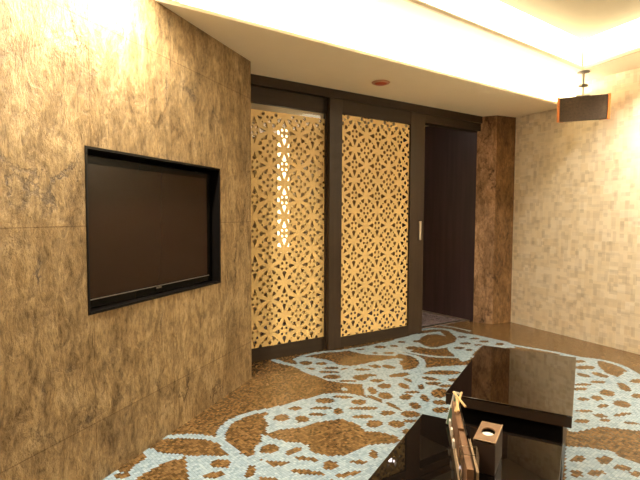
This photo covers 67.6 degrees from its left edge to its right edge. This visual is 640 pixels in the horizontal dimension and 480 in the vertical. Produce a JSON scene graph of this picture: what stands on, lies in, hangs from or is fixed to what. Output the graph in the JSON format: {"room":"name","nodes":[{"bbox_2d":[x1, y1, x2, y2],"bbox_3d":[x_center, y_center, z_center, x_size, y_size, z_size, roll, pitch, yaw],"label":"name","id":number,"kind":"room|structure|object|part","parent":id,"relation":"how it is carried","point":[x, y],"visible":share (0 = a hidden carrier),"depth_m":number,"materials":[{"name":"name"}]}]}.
{"room":"karaoke room","nodes":[
{"label":"karaoke room","id":0,"kind":"room"},
{"bbox_2d":[0,0,251,479],"bbox_3d":[-1.487,-0.121,1.398,0.220,2.680,5.023,1,3,20],"label":"wall","id":1,"kind":"structure","parent":0,"point":[83,395],"depth_m":2.28,"materials":[{"name":"stone"}]},
{"bbox_2d":[84,145,220,314],"bbox_3d":[-0.979,-0.071,2.789,0.204,0.787,1.160,1,3,20],"label":"lining","id":2,"kind":"object","parent":1,"relation":"attached to","point":[215,221],"visible":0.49,"depth_m":2.90,"materials":[{"name":"black paint"}]},
{"bbox_2d":[87,156,209,306],"bbox_3d":[-0.969,-0.056,2.768,0.086,0.735,1.085,1,3,20],"label":"television","id":3,"kind":"object","parent":2,"relation":"attached to","point":[149,226],"visible":0.8,"depth_m":2.65,"materials":[{"name":"black plastic"}]},
{"bbox_2d":[155,0,556,130],"bbox_3d":[0.075,-1.467,5.450,5.127,0.014,3.660,-2,4,-38],"label":"ceiling","id":4,"kind":"structure","parent":0,"point":[273,53],"depth_m":3.93,"materials":[{"name":"paint"}]},
{"bbox_2d":[166,0,556,102],"bbox_3d":[0.816,-1.499,3.933,4.339,0.216,0.170,-2,4,-35],"label":"cove","id":5,"kind":"object","parent":4,"relation":"attached to","point":[244,10],"visible":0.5,"depth_m":3.59,"materials":[{"name":"paint"}]},
{"bbox_2d":[372,80,389,85],"bbox_3d":[0.536,-1.380,4.213,0.164,0.025,0.164,0,3,0],"label":"fire alarm","id":6,"kind":"object","parent":4,"relation":"attached to","point":[376,82],"visible":1,"depth_m":4.18,"materials":[{"name":"red plastic"}]},
{"bbox_2d":[341,123,399,313],"bbox_3d":[-0.531,-0.240,5.704,4.500,2.470,0.100,-2,4,-34],"label":"wall","id":7,"kind":"structure","parent":0,"point":[354,126],"depth_m":6.45,"materials":[{"name":"paint"}]},
{"bbox_2d":[103,321,639,479],"bbox_3d":[1.484,1.266,0.806,8.032,0.001,8.208,-2,4,-40],"label":"floor","id":8,"kind":"structure","parent":0,"point":[335,414],"depth_m":3.18,"materials":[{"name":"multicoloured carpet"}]},
{"bbox_2d":[368,414,562,479],"bbox_3d":[0.442,1.030,1.570,0.582,0.379,1.180,2,3,29],"label":"coffee table","id":9,"kind":"object","parent":8,"relation":"on","point":[425,452],"visible":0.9,"depth_m":1.82,"materials":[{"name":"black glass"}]},
{"bbox_2d":[446,391,459,424],"bbox_3d":[0.584,0.736,2.084,0.064,0.152,0.011,1,3,11],"label":"folded card","id":10,"kind":"object","parent":9,"relation":"on","point":[457,393],"visible":0.43,"depth_m":2.08,"materials":[{"name":"paper"}]},
{"bbox_2d":[449,424,478,479],"bbox_3d":[0.524,0.756,1.748,0.057,0.147,0.600,1,3,11],"label":"rack","id":11,"kind":"object","parent":9,"relation":"on","point":[458,464],"visible":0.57,"depth_m":1.60,"materials":[{"name":"brown wood"}]},
{"bbox_3d":[0.500,0.807,1.755,0.004,0.045,0.600,1,3,11],"label":"rail","id":12,"kind":"part","parent":11,"relation":"part of","materials":[{"name":"beige wood"}]},
{"bbox_2d":[452,400,463,456],"bbox_3d":[0.541,0.746,1.882,0.022,0.128,0.270,1,3,11],"label":"menu","id":13,"kind":"object","parent":11,"relation":"in","point":[457,423],"visible":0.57,"depth_m":1.84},
{"bbox_2d":[454,392,462,412],"bbox_3d":[0.559,0.654,1.927,0.009,0.044,0.132,2,3,27],"label":"wooden stick","id":14,"kind":"object","parent":13,"relation":"on","point":[461,393],"visible":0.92,"depth_m":1.93,"materials":[{"name":"brown wood"}]},
{"bbox_2d":[455,396,459,411],"bbox_3d":[0.549,0.652,1.911,0.009,0.019,0.141,1,3,13],"label":"wooden stick","id":15,"kind":"object","parent":14,"relation":"on","point":[457,403],"visible":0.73,"depth_m":1.89,"materials":[{"name":"brown wood"}]},
{"bbox_2d":[452,391,466,407],"bbox_3d":[0.564,0.645,1.933,0.009,0.032,0.100,0,3,-13],"label":"wooden stick","id":16,"kind":"object","parent":15,"relation":"on","point":[453,392],"visible":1,"depth_m":1.93,"materials":[{"name":"brown wood"}]},
{"bbox_2d":[459,405,467,441],"bbox_3d":[0.554,0.752,1.854,0.006,0.118,0.280,1,3,11],"label":"menu","id":17,"kind":"object","parent":11,"relation":"in","point":[460,405],"visible":0.34,"depth_m":1.82,"materials":[{"name":"black paint"}]},
{"bbox_2d":[458,430,473,479],"bbox_3d":[0.490,0.762,1.609,0.021,0.124,0.275,1,3,11],"label":"menu","id":18,"kind":"object","parent":11,"relation":"in","point":[467,469],"visible":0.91,"depth_m":1.57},
{"bbox_2d":[468,438,478,479],"bbox_3d":[0.510,0.769,1.593,0.007,0.112,0.230,1,3,11],"label":"menu","id":19,"kind":"object","parent":11,"relation":"in","point":[476,472],"visible":0.49,"depth_m":1.55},
{"bbox_2d":[473,421,502,475],"bbox_3d":[0.624,0.769,1.772,0.077,0.121,0.171,2,3,29],"label":"box","id":20,"kind":"object","parent":9,"relation":"on","point":[489,447],"visible":0.91,"depth_m":1.71,"materials":[{"name":"brown wood"}]},
{"bbox_3d":[0.624,0.713,1.770,0.076,0.006,0.170,2,3,29],"label":"lid","id":21,"kind":"part","parent":20,"relation":"part of","materials":[{"name":"brown wood"}]},
{"bbox_2d":[482,432,493,435],"bbox_3d":[0.619,0.769,1.765,0.048,0.106,0.048,0,3,0],"label":"tissue","id":22,"kind":"object","parent":20,"relation":"in","point":[484,433],"visible":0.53,"depth_m":1.77,"materials":[{"name":"white paper"}]},
{"bbox_2d":[445,345,575,479],"bbox_3d":[1.070,0.943,2.593,0.540,0.449,0.966,2,3,29],"label":"coffee table","id":23,"kind":"object","parent":8,"relation":"on","point":[528,393],"visible":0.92,"depth_m":2.31,"materials":[{"name":"black wood"}]},
{"bbox_2d":[341,306,462,335],"bbox_3d":[-0.411,1.014,5.674,4.400,0.030,2.100,-2,4,-34],"label":"floor","id":24,"kind":"structure","parent":0,"point":[427,318],"depth_m":5.96,"materials":[{"name":"tile"}]},
{"bbox_2d":[422,320,463,327],"bbox_3d":[1.465,1.009,5.726,1.030,0.012,0.050,-2,4,-34],"label":"threshold","id":25,"kind":"object","parent":24,"relation":"on","point":[456,320],"visible":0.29,"depth_m":5.74,"materials":[{"name":"wood"}]},
{"bbox_2d":[398,126,476,321],"bbox_3d":[1.221,-0.285,6.705,0.100,2.470,2.298,-2,4,-37],"label":"wall","id":26,"kind":"structure","parent":0,"point":[450,155],"depth_m":6.07,"materials":[{"name":"brown wood"}]},
{"bbox_2d":[251,74,481,131],"bbox_3d":[0.525,-1.339,4.806,3.405,0.170,0.135,-2,4,-34],"label":"door frame","id":27,"kind":"structure","parent":26,"relation":"attached to","point":[434,117],"depth_m":4.80,"materials":[{"name":"brown wood"}]},
{"bbox_2d":[251,86,326,362],"bbox_3d":[-0.402,-0.125,4.264,1.100,2.386,0.041,-2,4,-34],"label":"door","id":28,"kind":"structure","parent":27,"relation":"attached to","point":[289,130],"depth_m":4.33,"materials":[{"name":"brown wood"}]},
{"bbox_3d":[-0.391,1.006,4.335,1.020,0.120,0.036,-2,4,-34],"label":"rail","id":29,"kind":"part","parent":28,"relation":"part of","materials":[{"name":"brown wood"}]},
{"bbox_3d":[-0.380,-1.249,4.216,1.020,0.135,0.036,-2,4,-34],"label":"rail","id":30,"kind":"part","parent":28,"relation":"part of","materials":[{"name":"brown wood"}]},
{"bbox_2d":[326,98,424,349],"bbox_3d":[0.599,-0.152,4.871,1.260,2.386,0.057,-2,4,-34],"label":"door","id":31,"kind":"structure","parent":27,"relation":"attached to","point":[336,108],"depth_m":4.83,"materials":[{"name":"brown wood"}]},
{"bbox_3d":[0.563,0.987,4.917,0.898,0.105,0.041,-2,4,-34],"label":"rail","id":32,"kind":"part","parent":31,"relation":"part of","materials":[{"name":"brown wood"}]},
{"bbox_3d":[0.568,-0.137,4.858,0.917,2.165,0.006,-2,4,-34],"label":"lattice panel","id":33,"kind":"part","parent":31,"relation":"part of","materials":[{"name":"gold metal"}]},
{"bbox_3d":[0.573,-1.276,4.797,0.898,0.135,0.041,-2,4,-34],"label":"rail","id":34,"kind":"part","parent":31,"relation":"part of","materials":[{"name":"brown wood"}]},
{"bbox_3d":[1.084,-0.102,5.174,0.030,0.205,0.012,-2,4,-34],"label":"handle","id":35,"kind":"part","parent":31,"relation":"part of","materials":[{"name":"metal"}]},
{"bbox_2d":[399,306,469,320],"bbox_3d":[1.188,0.942,6.717,0.006,0.018,2.150,-2,4,-37],"label":"baseboard","id":36,"kind":"structure","parent":26,"relation":"attached to","point":[399,306],"depth_m":6.13,"materials":[{"name":"wood"}]},
{"bbox_2d":[250,0,639,89],"bbox_3d":[1.756,-1.498,2.051,8.225,0.030,6.445,0,3,0],"label":"ceiling","id":37,"kind":"structure","parent":0,"point":[402,22],"depth_m":3.73,"materials":[{"name":"paint"}]},
{"bbox_2d":[420,0,581,64],"bbox_3d":[0.785,-1.702,3.253,4.180,0.237,0.022,-2,4,-37],"label":"light","id":38,"kind":"object","parent":37,"relation":"attached to","point":[496,15],"visible":0.83,"depth_m":3.83,"materials":[{"name":"beige"}]},
{"bbox_2d":[404,0,639,69],"bbox_3d":[1.280,-1.498,2.260,5.736,0.020,4.486,0,3,0],"label":"bead","id":39,"kind":"object","parent":37,"relation":"attached to","point":[417,3],"visible":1,"depth_m":3.73,"materials":[{"name":"paint"}]},
{"bbox_2d":[557,70,610,122],"bbox_3d":[2.531,-1.373,4.603,0.443,0.483,0.290,2,3,25],"label":"loudspeaker","id":40,"kind":"object","parent":37,"relation":"hanging from","point":[584,107],"visible":1,"depth_m":4.51,"materials":[{"name":"brown wood"}]},
{"bbox_3d":[2.360,-1.271,4.688,0.029,0.269,0.296,2,4,35],"label":"panel","id":41,"kind":"part","parent":40,"relation":"part of","materials":[{"name":"orange wood"}]},
{"bbox_3d":[2.527,-1.543,4.584,0.022,0.120,0.021,2,3,25],"label":"rod","id":42,"kind":"part","parent":40,"relation":"part of","materials":[{"name":"grey metal"}]},
{"bbox_2d":[559,94,607,121],"bbox_3d":[2.482,-1.243,4.506,0.396,0.218,0.047,2,3,25],"label":"grille","id":43,"kind":"object","parent":40,"relation":"attached to","point":[591,107],"depth_m":4.50,"materials":[{"name":"fabric"}]},
{"bbox_3d":[2.527,-1.604,4.581,0.110,0.018,0.110,2,3,25],"label":"ceiling plate","id":44,"kind":"part","parent":40,"relation":"part of","materials":[{"name":"grey metal"}]},
{"bbox_3d":[2.701,-1.261,4.529,0.029,0.269,0.296,1,3,15],"label":"panel","id":45,"kind":"part","parent":40,"relation":"part of","materials":[{"name":"orange wood"}]},
{"bbox_2d":[583,18,639,64],"bbox_3d":[3.324,-1.637,2.260,0.022,0.237,4.778,-1,3,-20],"label":"light","id":46,"kind":"object","parent":37,"relation":"attached to","point":[625,37],"visible":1,"depth_m":4.21,"materials":[{"name":"beige"}]},
{"bbox_2d":[473,115,515,323],"bbox_3d":[2.229,-0.290,5.938,0.367,2.570,0.717,2,4,35],"label":"wall pillar","id":47,"kind":"structure","parent":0,"point":[495,168],"depth_m":5.71,"materials":[{"name":"wood"}]},
{"bbox_2d":[498,0,639,43],"bbox_3d":[1.283,-1.782,2.268,5.934,0.030,4.645,0,3,0],"label":"ceiling","id":48,"kind":"structure","parent":0,"point":[582,19],"depth_m":3.90,"materials":[{"name":"paint"}]},
{"bbox_2d":[511,67,639,354],"bbox_3d":[4.081,-0.159,2.411,0.120,2.700,7.577,-1,3,-26],"label":"wall","id":49,"kind":"structure","parent":0,"point":[576,249],"depth_m":4.99,"materials":[{"name":"paper"}]}
]}

